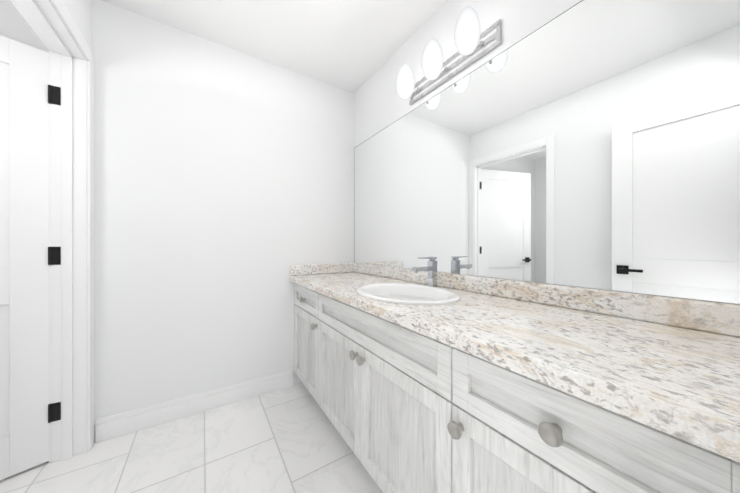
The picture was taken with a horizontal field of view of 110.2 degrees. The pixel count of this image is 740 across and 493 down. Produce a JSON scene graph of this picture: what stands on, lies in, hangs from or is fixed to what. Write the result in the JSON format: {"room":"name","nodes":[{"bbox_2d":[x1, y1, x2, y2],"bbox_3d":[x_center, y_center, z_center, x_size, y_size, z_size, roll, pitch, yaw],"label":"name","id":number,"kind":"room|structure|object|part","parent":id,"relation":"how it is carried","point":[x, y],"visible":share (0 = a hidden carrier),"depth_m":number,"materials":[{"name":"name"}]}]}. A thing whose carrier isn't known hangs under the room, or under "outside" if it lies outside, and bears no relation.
{"room":"bathroom","nodes":[
{"label":"bathroom","id":0,"kind":"room"},
{"bbox_2d":[63,0,91,50],"bbox_3d":[-0.978,-0.144,0.462,0.120,2.440,2.185,0,0,-33],"label":"wall","id":1,"kind":"structure","parent":0,"point":[79,11],"depth_m":1.30,"materials":[{"name":"white paint"}]},
{"bbox_2d":[0,35,51,479],"bbox_3d":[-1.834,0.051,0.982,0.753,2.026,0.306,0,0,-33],"label":"hall door","id":2,"kind":"structure","parent":1,"relation":"in","point":[25,263],"depth_m":1.23,"materials":[{"name":"white paint"}]},
{"bbox_2d":[10,0,94,462],"bbox_3d":[-1.320,0.016,0.991,0.144,2.120,0.925,0,0,-33],"label":"door frame","id":3,"kind":"structure","parent":1,"relation":"attached to","point":[53,26],"depth_m":1.31,"materials":[{"name":"white paint"}]},
{"bbox_3d":[-1.569,0.036,1.290,0.031,1.670,0.002,0,0,-33],"label":"door hinge leaf trim","id":4,"kind":"part","parent":3,"relation":"part of","materials":[{"name":"white wood"}]},
{"bbox_2d":[0,0,353,441],"bbox_3d":[-1.546,-0.144,1.468,3.270,2.440,0.120,0,0,-33],"label":"wall","id":5,"kind":"structure","parent":0,"point":[224,188],"depth_m":1.68,"materials":[{"name":"white paint"}]},
{"bbox_2d":[96,369,293,442],"bbox_3d":[-1.049,1.013,1.711,1.082,0.125,0.014,0,0,-33],"label":"baseboard","id":6,"kind":"structure","parent":5,"relation":"attached to","point":[118,425],"depth_m":1.62,"materials":[{"name":"white paint"}]},
{"bbox_2d":[290,263,353,276],"bbox_3d":[-0.383,0.186,2.135,0.549,0.080,0.020,0,0,-33],"label":"backsplash","id":7,"kind":"structure","parent":5,"relation":"attached to","point":[295,270],"depth_m":2.11,"materials":[{"name":"beige stone"}]},
{"bbox_2d":[0,382,382,492],"bbox_3d":[-0.557,1.107,0.191,3.800,0.060,3.900,0,0,-33],"label":"floor","id":8,"kind":"structure","parent":0,"point":[290,439],"depth_m":1.30,"materials":[{"name":"tile"}]},
{"bbox_2d":[290,281,739,492],"bbox_3d":[0.178,0.674,1.283,0.576,0.805,2.061,0,0,-33],"label":"bathroom vanity","id":9,"kind":"object","parent":8,"relation":"on","point":[429,378],"depth_m":0.70,"materials":[{"name":"grey wood"}]},
{"bbox_2d":[290,273,739,452],"bbox_3d":[0.179,0.248,1.283,0.574,0.045,2.061,0,0,-33],"label":"countertop","id":10,"kind":"structure","parent":9,"relation":"on","point":[688,380],"depth_m":0.57,"materials":[{"name":"beige stone"}]},
{"bbox_2d":[338,281,485,308],"bbox_3d":[0.166,0.290,1.254,0.430,0.154,0.560,0,0,-33],"label":"sink","id":11,"kind":"object","parent":10,"relation":"in","point":[404,294],"depth_m":1.33,"materials":[{"name":"white ceramic"}]},
{"bbox_2d":[410,257,437,284],"bbox_3d":[0.289,0.141,1.359,0.162,0.170,0.054,0,0,-33],"label":"faucet","id":12,"kind":"object","parent":10,"relation":"on","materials":[{"name":"silver metal"}]},
{"bbox_2d":[354,263,739,336],"bbox_3d":[0.411,0.186,1.433,0.021,0.080,2.061,0,0,-33],"label":"backsplash","id":13,"kind":"structure","parent":10,"relation":"on","point":[711,317],"depth_m":0.86,"materials":[{"name":"beige stone"}]},
{"bbox_2d":[102,0,446,92],"bbox_3d":[-0.557,-1.393,0.189,3.800,0.060,3.900,0,0,-33],"label":"ceiling","id":14,"kind":"structure","parent":0,"point":[352,46],"depth_m":1.61,"materials":[{"name":"white paint"}]},
{"bbox_2d":[396,6,500,104],"bbox_3d":[0.357,-0.992,1.374,0.176,0.215,0.605,0,0,-33],"label":"sconce","id":15,"kind":"object","parent":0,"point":[468,36],"visible":1,"depth_m":1.31,"materials":[{"name":"white glass"}]},
{"bbox_2d":[354,0,739,304],"bbox_3d":[0.468,-0.144,1.471,0.126,2.440,2.305,0,0,-33],"label":"mirror","id":16,"kind":"object","parent":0,"point":[595,144],"depth_m":0.95,"materials":[{"name":"clear glass"}]}
]}

